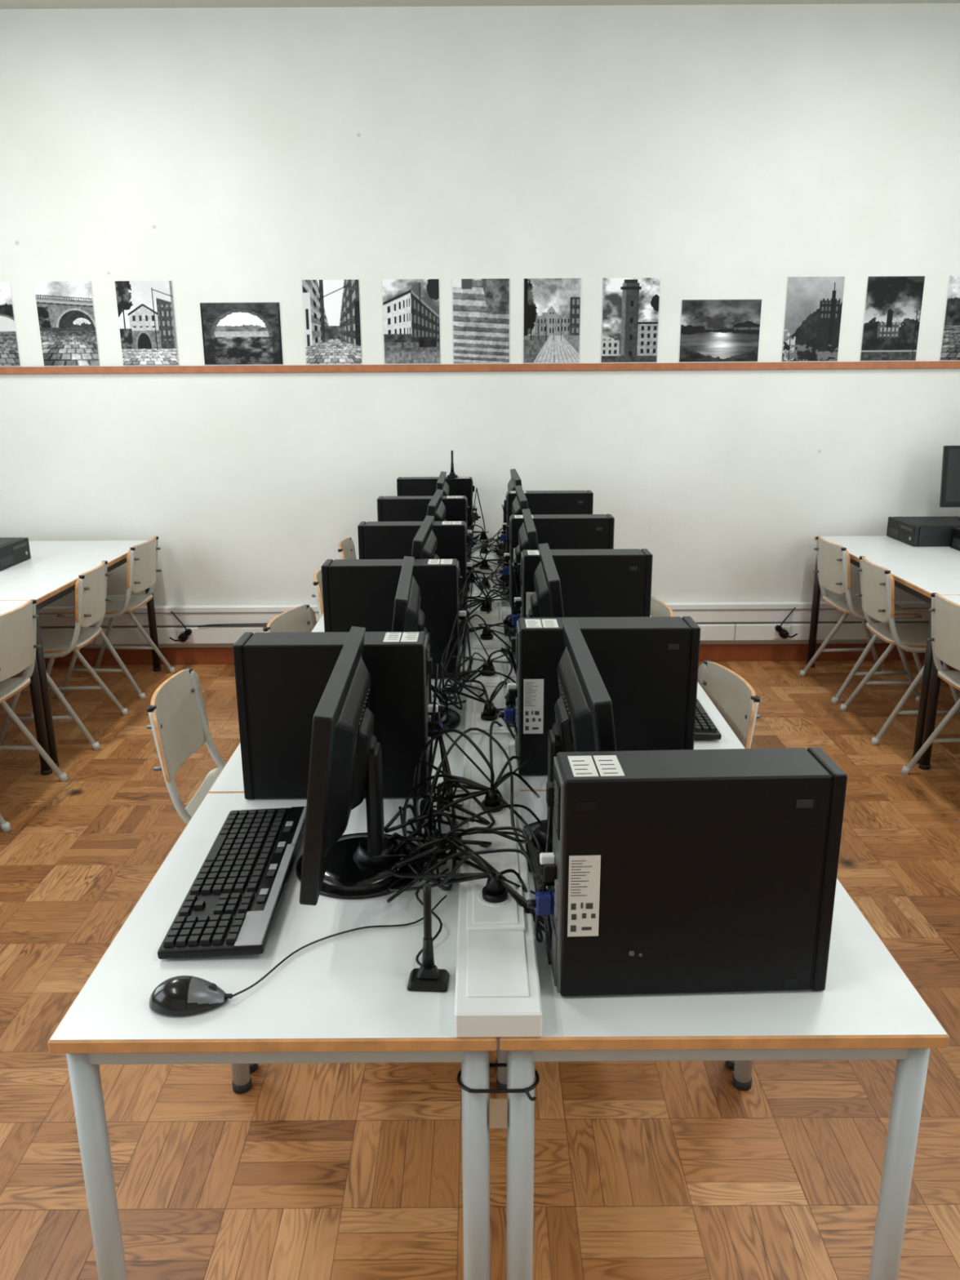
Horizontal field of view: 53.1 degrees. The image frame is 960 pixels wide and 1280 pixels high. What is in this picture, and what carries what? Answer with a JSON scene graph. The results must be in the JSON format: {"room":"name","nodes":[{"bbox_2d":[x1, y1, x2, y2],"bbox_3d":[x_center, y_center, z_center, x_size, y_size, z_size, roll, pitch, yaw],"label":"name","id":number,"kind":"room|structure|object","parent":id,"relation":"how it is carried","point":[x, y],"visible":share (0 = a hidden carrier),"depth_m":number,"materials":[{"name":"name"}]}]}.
{"room":"computer lab","nodes":[
{"label":"computer lab","id":0,"kind":"room"},
{"bbox_2d":[197,621,317,627],"bbox_3d":[-1.100,-0.155,5.422,1.003,0.171,0.021,0,16,1],"label":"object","id":1,"kind":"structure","parent":0,"point":[317,621],"depth_m":5.44,"materials":[{"name":"black plastic"}]},
{"bbox_2d":[0,3,959,648],"bbox_3d":[-0.009,-1.495,5.179,6.500,3.535,0.120,0,16,0],"label":"wall","id":2,"kind":"structure","parent":0,"point":[711,152],"depth_m":4.96,"materials":[{"name":"paint"}]},
{"bbox_2d":[0,281,20,366],"bbox_3d":[-2.600,-1.664,5.062,0.298,0.425,0.001,0,16,0],"label":"print","id":3,"kind":"object","parent":2,"relation":"attached to","point":[9,351],"visible":1,"depth_m":5.07},
{"bbox_2d":[33,280,99,365],"bbox_3d":[-2.177,-1.666,5.062,0.298,0.425,0.001,0,16,0],"label":"print","id":4,"kind":"object","parent":2,"relation":"attached to","point":[65,308],"visible":1,"depth_m":5.06},
{"bbox_2d":[114,280,178,365],"bbox_3d":[-1.755,-1.669,5.062,0.298,0.425,0.001,0,16,0],"label":"print","id":5,"kind":"object","parent":2,"relation":"attached to","point":[145,308],"visible":1,"depth_m":5.06},
{"bbox_2d":[199,302,283,364],"bbox_3d":[-1.260,-1.619,5.077,0.420,0.315,0.001,0,16,0],"label":"print","id":6,"kind":"object","parent":2,"relation":"attached to","point":[233,333],"visible":1,"depth_m":5.08},
{"bbox_2d":[302,279,361,364],"bbox_3d":[-0.779,-1.675,5.062,0.298,0.425,0.001,0,16,0],"label":"print","id":7,"kind":"object","parent":2,"relation":"attached to","point":[331,307],"visible":1,"depth_m":5.06},
{"bbox_2d":[382,279,440,364],"bbox_3d":[-0.361,-1.677,5.062,0.298,0.425,0.001,0,16,0],"label":"print","id":8,"kind":"object","parent":2,"relation":"attached to","point":[411,307],"visible":1,"depth_m":5.06},
{"bbox_2d":[0,360,959,374],"bbox_3d":[-0.009,-1.451,5.117,6.300,0.038,0.022,0,16,0],"label":"trim","id":9,"kind":"structure","parent":2,"relation":"attached to","point":[827,365],"depth_m":5.11,"materials":[{"name":"brown wood"}]},
{"bbox_2d":[452,278,509,363],"bbox_3d":[0.007,-1.680,5.062,0.298,0.425,0.001,0,16,0],"label":"print","id":10,"kind":"object","parent":2,"relation":"attached to","point":[481,306],"visible":1,"depth_m":5.06},
{"bbox_2d":[38,600,931,644],"bbox_3d":[-0.001,-0.097,5.477,6.300,0.218,0.056,0,16,0],"label":"cable trunking","id":11,"kind":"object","parent":2,"relation":"attached to","point":[717,620],"depth_m":5.45,"materials":[{"name":"white plastic"}]},
{"bbox_2d":[168,610,193,642],"bbox_3d":[-1.691,-0.067,5.414,0.113,0.188,0.080,0,16,0],"label":"outlet","id":12,"kind":"object","parent":11,"relation":"attached to","point":[183,636],"depth_m":5.43,"materials":[{"name":"plastic"}]},
{"bbox_2d":[44,643,925,665],"bbox_3d":[0.001,0.082,5.548,6.300,0.098,0.018,0,16,0],"label":"baseboard","id":13,"kind":"structure","parent":2,"relation":"attached to","point":[713,652],"depth_m":5.54,"materials":[{"name":"brown wood"}]},
{"bbox_2d":[523,277,581,363],"bbox_3d":[0.379,-1.682,5.062,0.298,0.425,0.001,0,16,0],"label":"print","id":14,"kind":"object","parent":2,"relation":"attached to","point":[551,306],"visible":1,"depth_m":5.06},
{"bbox_2d":[600,277,660,362],"bbox_3d":[0.793,-1.684,5.062,0.298,0.425,0.001,0,16,0],"label":"print","id":15,"kind":"object","parent":2,"relation":"attached to","point":[630,305],"visible":1,"depth_m":5.06},
{"bbox_2d":[679,298,762,362],"bbox_3d":[1.270,-1.634,5.077,0.420,0.315,0.001,0,16,0],"label":"print","id":16,"kind":"object","parent":2,"relation":"attached to","point":[712,330],"visible":1,"depth_m":5.08},
{"bbox_2d":[773,607,797,639],"bbox_3d":[1.730,-0.088,5.413,0.113,0.188,0.080,0,16,0],"label":"outlet","id":17,"kind":"object","parent":2,"relation":"attached to","point":[780,632],"visible":1,"depth_m":5.43,"materials":[{"name":"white plastic"}]},
{"bbox_2d":[781,275,844,361],"bbox_3d":[1.756,-1.690,5.062,0.298,0.425,0.001,0,16,0],"label":"print","id":18,"kind":"object","parent":2,"relation":"attached to","point":[814,304],"visible":1,"depth_m":5.06},
{"bbox_2d":[860,275,924,360],"bbox_3d":[2.174,-1.693,5.062,0.298,0.425,0.001,0,16,0],"label":"print","id":19,"kind":"object","parent":2,"relation":"attached to","point":[893,304],"visible":1,"depth_m":5.06},
{"bbox_2d":[939,275,959,360],"bbox_3d":[2.600,-1.696,5.062,0.298,0.425,0.001,0,16,0],"label":"print","id":20,"kind":"object","parent":2,"relation":"attached to","point":[950,347],"visible":1,"depth_m":5.07},
{"bbox_2d":[0,659,959,1279],"bbox_3d":[0.008,1.241,1.764,6.300,0.100,7.930,0,16,0],"label":"floor","id":21,"kind":"structure","parent":0,"point":[643,1170],"depth_m":2.16,"materials":[{"name":"wood parquet"}]},
{"bbox_2d":[0,600,52,775],"bbox_3d":[-2.428,0.395,3.288,1.260,0.740,1.440,0,16,0],"label":"side table","id":22,"kind":"object","parent":21,"relation":"on","point":[5,606],"visible":0.56,"depth_m":3.96,"materials":[{"name":"white wood"}]},
{"bbox_2d":[0,599,68,832],"bbox_3d":[-1.945,0.265,3.662,0.485,0.791,0.482,0,16,3],"label":"chair","id":23,"kind":"object","parent":21,"relation":"on","point":[18,626],"visible":1,"depth_m":3.64,"materials":[{"name":"paint"}]},
{"bbox_2d":[0,560,128,751],"bbox_3d":[-1.946,0.058,4.402,0.485,0.791,0.482,-1,16,-4],"label":"chair","id":24,"kind":"object","parent":21,"relation":"on","point":[91,586],"visible":0.84,"depth_m":4.29,"materials":[{"name":"paint"}]},
{"bbox_2d":[0,540,161,767],"bbox_3d":[-2.430,0.006,4.680,1.260,0.740,1.440,0,16,0],"label":"side table","id":25,"kind":"object","parent":21,"relation":"on","point":[52,571],"visible":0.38,"depth_m":4.52,"materials":[{"name":"white laminate"}]},
{"bbox_2d":[0,537,31,570],"bbox_3d":[-2.445,-0.409,4.588,0.439,0.106,0.346,0,16,0],"label":"desktop computer","id":26,"kind":"object","parent":25,"relation":"on","point":[13,551],"visible":1,"depth_m":4.61,"materials":[{"name":"black metal"}]},
{"bbox_2d":[57,536,175,700],"bbox_3d":[-1.948,-0.133,5.085,0.485,0.791,0.482,0,16,2],"label":"chair","id":27,"kind":"object","parent":21,"relation":"on","point":[142,570],"visible":0.92,"depth_m":4.96,"materials":[{"name":"paint"}]},
{"bbox_2d":[146,667,226,824],"bbox_3d":[-0.645,0.504,2.777,0.485,0.791,0.482,0,16,0],"label":"chair","id":28,"kind":"object","parent":21,"relation":"on","point":[177,713],"visible":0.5,"depth_m":2.74,"materials":[{"name":"paint"}]},
{"bbox_2d":[47,791,497,1279],"bbox_3d":[-0.284,0.796,1.804,0.618,0.740,0.807,0,16,0],"label":"table","id":29,"kind":"object","parent":21,"relation":"on","point":[344,997],"visible":0.7,"depth_m":1.41,"materials":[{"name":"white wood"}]},
{"bbox_2d":[149,975,232,1016],"bbox_3d":[-0.419,0.508,1.387,0.119,0.041,0.066,-1,16,-4],"label":"computer mouse","id":30,"kind":"object","parent":29,"relation":"on","point":[181,995],"visible":1,"depth_m":1.37,"materials":[{"name":"black plastic"}]},
{"bbox_2d":[157,806,306,959],"bbox_3d":[-0.424,0.417,1.727,0.165,0.032,0.500,-1,16,-1],"label":"keyboard","id":31,"kind":"object","parent":29,"relation":"on","point":[230,908],"visible":0.98,"depth_m":1.65,"materials":[{"name":"black plastic"}]},
{"bbox_2d":[296,626,424,905],"bbox_3d":[-0.222,0.230,1.726,0.236,0.391,0.524,-1,16,-1],"label":"computer monitor","id":32,"kind":"object","parent":29,"relation":"on","point":[345,762],"visible":0.94,"depth_m":1.65,"materials":[{"name":"black plastic"}]},
{"bbox_2d":[406,882,449,991],"bbox_3d":[-0.077,0.436,1.414,0.060,0.160,0.045,1,16,4],"label":"antenna","id":33,"kind":"object","parent":29,"relation":"on","point":[427,978],"visible":1,"depth_m":1.42,"materials":[{"name":"black plastic"}]},
{"bbox_2d":[456,1062,539,1101],"bbox_3d":[0.026,0.629,1.366,0.118,0.017,0.062,0,16,0],"label":"cable tie","id":34,"kind":"object","parent":29,"relation":"attached to","point":[525,1090],"visible":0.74,"depth_m":1.35,"materials":[{"name":"plastic"}]},
{"bbox_2d":[454,531,542,1037],"bbox_3d":[0.022,-0.042,3.248,0.120,0.093,4.040,0,16,0],"label":"cable trunking","id":35,"kind":"object","parent":29,"relation":"on","point":[498,991],"visible":0.8,"depth_m":1.55,"materials":[{"name":"white plastic"}]},
{"bbox_2d":[231,488,555,997],"bbox_3d":[0.028,-0.131,3.219,0.532,0.303,3.909,1,16,4],"label":"cable tangle","id":36,"kind":"object","parent":35,"relation":"attached to","point":[435,848],"visible":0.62,"depth_m":1.87,"materials":[{"name":"rubber"}]},
{"bbox_2d":[488,1098,507,1128],"bbox_3d":[0.026,0.676,1.371,0.026,0.050,0.002,0,16,0],"label":"packing tape","id":37,"kind":"object","parent":29,"relation":"attached to","point":[498,1108],"visible":1,"depth_m":1.37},
{"bbox_2d":[262,604,316,632],"bbox_3d":[-0.481,0.302,3.496,0.485,0.791,0.482,3,16,13],"label":"chair","id":38,"kind":"object","parent":21,"relation":"on","point":[301,618],"visible":0.21,"depth_m":3.52,"materials":[{"name":"paint"}]},
{"bbox_2d":[311,568,323,622],"bbox_3d":[-0.467,0.089,4.260,0.485,0.791,0.482,0,16,0],"label":"chair","id":39,"kind":"object","parent":21,"relation":"on","point":[317,584],"visible":0.1,"depth_m":4.01,"materials":[{"name":"paint"}]},
{"bbox_2d":[207,678,466,1073],"bbox_3d":[-0.285,0.578,2.584,0.618,0.740,0.807,0,16,0],"label":"table","id":40,"kind":"object","parent":21,"relation":"on","point":[230,780],"visible":0.02,"depth_m":2.25,"materials":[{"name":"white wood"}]},
{"bbox_2d":[232,631,448,799],"bbox_3d":[-0.288,0.162,2.057,0.439,0.346,0.106,0,16,0],"label":"desktop computer","id":41,"kind":"object","parent":40,"relation":"on","point":[282,679],"visible":0.83,"depth_m":2.00,"materials":[{"name":"black metal"}]},
{"bbox_2d":[391,555,460,728],"bbox_3d":[-0.170,0.025,2.458,0.236,0.391,0.524,-1,16,-2],"label":"computer monitor","id":42,"kind":"object","parent":40,"relation":"on","point":[407,616],"visible":0.44,"depth_m":2.38,"materials":[{"name":"black plastic"}]},
{"bbox_2d":[337,537,356,559],"bbox_3d":[-0.473,-0.118,5.002,0.485,0.791,0.482,0,16,0],"label":"chair","id":43,"kind":"object","parent":21,"relation":"on","point":[346,550],"visible":0.14,"depth_m":5.00,"materials":[{"name":"paint"}]},
{"bbox_2d":[311,613,469,677],"bbox_3d":[-0.286,0.360,3.364,0.618,0.740,0.807,0,16,0],"label":"table","id":44,"kind":"object","parent":21,"relation":"on","point":[319,627],"visible":0.02,"depth_m":3.41,"materials":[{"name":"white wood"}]},
{"bbox_2d":[320,558,473,678],"bbox_3d":[-0.240,-0.062,2.856,0.439,0.346,0.106,0,16,0],"label":"desktop computer","id":45,"kind":"object","parent":44,"relation":"on","point":[357,593],"visible":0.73,"depth_m":2.79,"materials":[{"name":"black metal"}]},
{"bbox_2d":[357,520,478,613],"bbox_3d":[-0.227,-0.264,3.579,0.439,0.346,0.106,0,16,0],"label":"desktop computer","id":46,"kind":"object","parent":44,"relation":"on","point":[376,540],"visible":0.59,"depth_m":3.50,"materials":[{"name":"black metal"}]},
{"bbox_2d":[411,515,464,645],"bbox_3d":[-0.166,-0.184,3.208,0.236,0.391,0.524,0,16,1],"label":"computer monitor","id":47,"kind":"object","parent":44,"relation":"on","point":[424,544],"visible":0.22,"depth_m":3.07,"materials":[{"name":"black plastic"}]},
{"bbox_2d":[467,584,470,611],"bbox_3d":[-0.288,0.142,4.144,0.618,0.740,0.807,0,16,0],"label":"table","id":48,"kind":"object","parent":21,"relation":"on","point":[468,592],"visible":0.02,"depth_m":3.94,"materials":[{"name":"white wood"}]},
{"bbox_2d":[377,495,476,561],"bbox_3d":[-0.235,-0.468,4.311,0.439,0.346,0.106,0,16,0],"label":"desktop computer","id":49,"kind":"object","parent":48,"relation":"on","point":[389,508],"visible":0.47,"depth_m":4.23,"materials":[{"name":"black metal"}]},
{"bbox_2d":[426,488,469,591],"bbox_3d":[-0.162,-0.396,3.968,0.236,0.391,0.524,0,16,1],"label":"computer monitor","id":50,"kind":"object","parent":48,"relation":"on","point":[436,507],"visible":0.24,"depth_m":3.84,"materials":[{"name":"black plastic"}]},
{"bbox_2d":[495,540,506,569],"bbox_3d":[0.332,-0.079,4.924,0.618,0.740,0.807,0,16,0],"label":"table","id":51,"kind":"object","parent":21,"relation":"on","point":[499,540],"visible":0.02,"depth_m":4.60,"materials":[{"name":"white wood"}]},
{"bbox_2d":[496,468,522,555],"bbox_3d":[0.161,-0.638,4.826,0.236,0.391,0.524,-1,16,-1],"label":"computer monitor","id":52,"kind":"object","parent":51,"relation":"on","point":[515,480],"visible":0.17,"depth_m":4.78,"materials":[{"name":"black plastic"}]},
{"bbox_2d":[497,489,593,563],"bbox_3d":[0.302,-0.518,4.478,0.439,0.346,0.106,0,16,0],"label":"desktop computer","id":53,"kind":"object","parent":51,"relation":"on","point":[540,502],"visible":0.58,"depth_m":4.40,"materials":[{"name":"black metal"}]},
{"bbox_2d":[497,570,511,612],"bbox_3d":[0.333,0.139,4.144,0.618,0.740,0.807,0,16,0],"label":"table","id":54,"kind":"object","parent":21,"relation":"on","point":[506,607],"visible":0.02,"depth_m":3.76,"materials":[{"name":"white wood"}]},
{"bbox_2d":[498,485,528,587],"bbox_3d":[0.157,-0.433,4.094,0.236,0.391,0.524,0,16,0],"label":"computer monitor","id":55,"kind":"object","parent":54,"relation":"on","point":[520,503],"visible":0.27,"depth_m":4.02,"materials":[{"name":"black plastic"}]},
{"bbox_2d":[498,514,614,601],"bbox_3d":[0.294,-0.308,3.727,0.439,0.346,0.106,0,16,0],"label":"desktop computer","id":56,"kind":"object","parent":54,"relation":"on","point":[560,531],"visible":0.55,"depth_m":3.65,"materials":[{"name":"black metal"}]},
{"bbox_2d":[502,612,652,677],"bbox_3d":[0.335,0.357,3.364,0.618,0.740,0.807,0,16,0],"label":"table","id":57,"kind":"object","parent":21,"relation":"on","point":[513,674],"visible":0.02,"depth_m":3.22,"materials":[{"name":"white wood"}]},
{"bbox_2d":[502,508,538,635],"bbox_3d":[0.154,-0.229,3.363,0.236,0.391,0.524,0,16,1],"label":"computer monitor","id":58,"kind":"object","parent":57,"relation":"on","point":[527,535],"visible":0.36,"depth_m":3.32,"materials":[{"name":"black plastic"}]},
{"bbox_2d":[507,548,653,625],"bbox_3d":[0.307,-0.104,2.995,0.439,0.346,0.106,0,16,0],"label":"desktop computer","id":59,"kind":"object","parent":57,"relation":"on","point":[594,583],"visible":0.54,"depth_m":2.92,"materials":[{"name":"black metal"}]},
{"bbox_2d":[496,677,745,1071],"bbox_3d":[0.336,0.574,2.584,0.618,0.740,0.807,0,16,0],"label":"table","id":60,"kind":"object","parent":21,"relation":"on","point":[729,740],"visible":0.05,"depth_m":2.36,"materials":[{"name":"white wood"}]},
{"bbox_2d":[514,542,564,706],"bbox_3d":[0.170,-0.029,2.645,0.236,0.391,0.524,0,16,1],"label":"computer monitor","id":61,"kind":"object","parent":60,"relation":"on","point":[546,601],"visible":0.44,"depth_m":2.47,"materials":[{"name":"black plastic"}]},
{"bbox_2d":[498,616,700,774],"bbox_3d":[0.261,0.128,2.166,0.439,0.346,0.106,0,16,0],"label":"desktop computer","id":62,"kind":"object","parent":60,"relation":"on","point":[647,667],"visible":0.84,"depth_m":2.11,"materials":[{"name":"black metal"}]},
{"bbox_2d":[694,697,721,739],"bbox_3d":[0.511,0.169,2.597,0.165,0.032,0.500,0,16,0],"label":"keyboard","id":63,"kind":"object","parent":60,"relation":"on","point":[704,727],"visible":0.12,"depth_m":2.38,"materials":[{"name":"black plastic"}]},
{"bbox_2d":[650,597,673,617],"bbox_3d":[0.455,0.263,3.615,0.485,0.791,0.482,-1,16,-3],"label":"chair","id":64,"kind":"object","parent":21,"relation":"on","point":[659,608],"visible":0.06,"depth_m":3.60,"materials":[{"name":"paint"}]},
{"bbox_2d":[496,791,949,1279],"bbox_3d":[0.337,0.792,1.804,0.618,0.740,0.807,0,16,0],"label":"table","id":65,"kind":"object","parent":21,"relation":"on","point":[868,1008],"visible":0.56,"depth_m":1.37,"materials":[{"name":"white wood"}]},
{"bbox_2d":[524,617,616,872],"bbox_3d":[0.171,0.212,1.782,0.236,0.391,0.524,-1,16,-1],"label":"computer monitor","id":66,"kind":"object","parent":65,"relation":"on","point":[584,722],"visible":0.48,"depth_m":1.69,"materials":[{"name":"black plastic"}]},
{"bbox_2d":[527,746,847,995],"bbox_3d":[0.288,0.340,1.404,0.439,0.346,0.106,-1,16,-2],"label":"desktop computer","id":67,"kind":"object","parent":65,"relation":"on","point":[686,871],"visible":1,"depth_m":1.35,"materials":[{"name":"black metal"}]},
{"bbox_2d":[697,660,760,748],"bbox_3d":[0.500,0.493,2.788,0.485,0.791,0.482,-3,16,-9],"label":"chair","id":68,"kind":"object","parent":21,"relation":"on","point":[733,696],"visible":0.23,"depth_m":2.73,"materials":[{"name":"paint"}]},
{"bbox_2d":[799,536,921,704],"bbox_3d":[1.986,-0.122,4.959,0.485,0.791,0.482,-1,16,-2],"label":"chair","id":69,"kind":"object","parent":21,"relation":"on","point":[833,571],"visible":0.88,"depth_m":4.83,"materials":[{"name":"paint"}]},
{"bbox_2d":[805,535,959,763],"bbox_3d":[2.470,-0.024,4.680,1.260,0.740,1.440,0,16,0],"label":"side table","id":70,"kind":"object","parent":21,"relation":"on","point":[920,572],"visible":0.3,"depth_m":4.52,"materials":[{"name":"white laminate"}]},
{"bbox_2d":[886,516,959,546],"bbox_3d":[2.444,-0.579,5.088,0.439,0.106,0.346,0,16,0],"label":"desktop computer","id":71,"kind":"object","parent":70,"relation":"on","point":[919,531],"visible":0.92,"depth_m":4.97,"materials":[{"name":"black metal"}]},
{"bbox_2d":[939,445,959,519],"bbox_3d":[2.675,-0.828,5.053,0.524,0.391,0.236,0,16,0],"label":"computer monitor","id":72,"kind":"object","parent":71,"relation":"on","point":[950,476],"visible":1,"depth_m":5.00,"materials":[{"name":"black plastic"}]},
{"bbox_2d":[950,526,959,551],"bbox_3d":[2.620,-0.482,4.736,0.439,0.106,0.346,0,16,0],"label":"desktop computer","id":73,"kind":"object","parent":70,"relation":"on","point":[955,535],"visible":1,"depth_m":4.85,"materials":[{"name":"black metal"}]},
{"bbox_2d":[839,555,959,746],"bbox_3d":[1.987,0.033,4.405,0.485,0.791,0.482,0,16,3],"label":"chair","id":74,"kind":"object","parent":21,"relation":"on","point":[877,582],"visible":0.87,"depth_m":4.29,"materials":[{"name":"paint"}]},
{"bbox_2d":[901,592,959,822],"bbox_3d":[1.988,0.235,3.681,0.485,0.791,0.482,-1,16,-3],"label":"chair","id":75,"kind":"object","parent":21,"relation":"on","point":[945,613],"visible":1,"depth_m":3.69,"materials":[{"name":"paint"}]},
{"bbox_2d":[918,595,959,769],"bbox_3d":[2.472,0.365,3.288,1.260,0.740,1.440,0,16,0],"label":"side table","id":76,"kind":"object","parent":21,"relation":"on","point":[935,680],"visible":0.58,"depth_m":3.96,"materials":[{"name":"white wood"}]},
{"bbox_3d":[-0.289,-0.075,4.924,0.618,0.740,0.807,0,16,0],"label":"table","id":77,"kind":"object","parent":21,"relation":"on","visible":0},
{"bbox_2d":[396,476,480,536],"bbox_3d":[-0.217,-0.687,5.096,0.439,0.346,0.106,0,16,0],"label":"desktop computer","id":78,"kind":"object","parent":77,"relation":"on","point":[406,486],"visible":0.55,"depth_m":5.01,"materials":[{"name":"black metal"}]},
{"bbox_2d":[446,450,457,478],"bbox_3d":[-0.146,-0.921,5.027,0.060,0.140,0.045,0,16,0],"label":"antenna","id":79,"kind":"object","parent":78,"relation":"on","point":[452,475],"visible":1,"depth_m":5.03,"materials":[{"name":"black plastic"}]},
{"bbox_2d":[435,471,468,553],"bbox_3d":[-0.169,-0.606,4.721,0.236,0.391,0.524,0,16,0],"label":"computer monitor","id":80,"kind":"object","parent":77,"relation":"on","point":[442,484],"visible":0.2,"depth_m":4.58,"materials":[{"name":"black plastic"}]},
{"bbox_2d":[0,0,959,8],"bbox_3d":[-0.013,-2.067,0.840,6.300,0.100,7.930,0,16,0],"label":"ceiling","id":81,"kind":"structure","parent":0,"point":[4,4],"depth_m":4.63,"materials":[{"name":"paint"}]}
]}

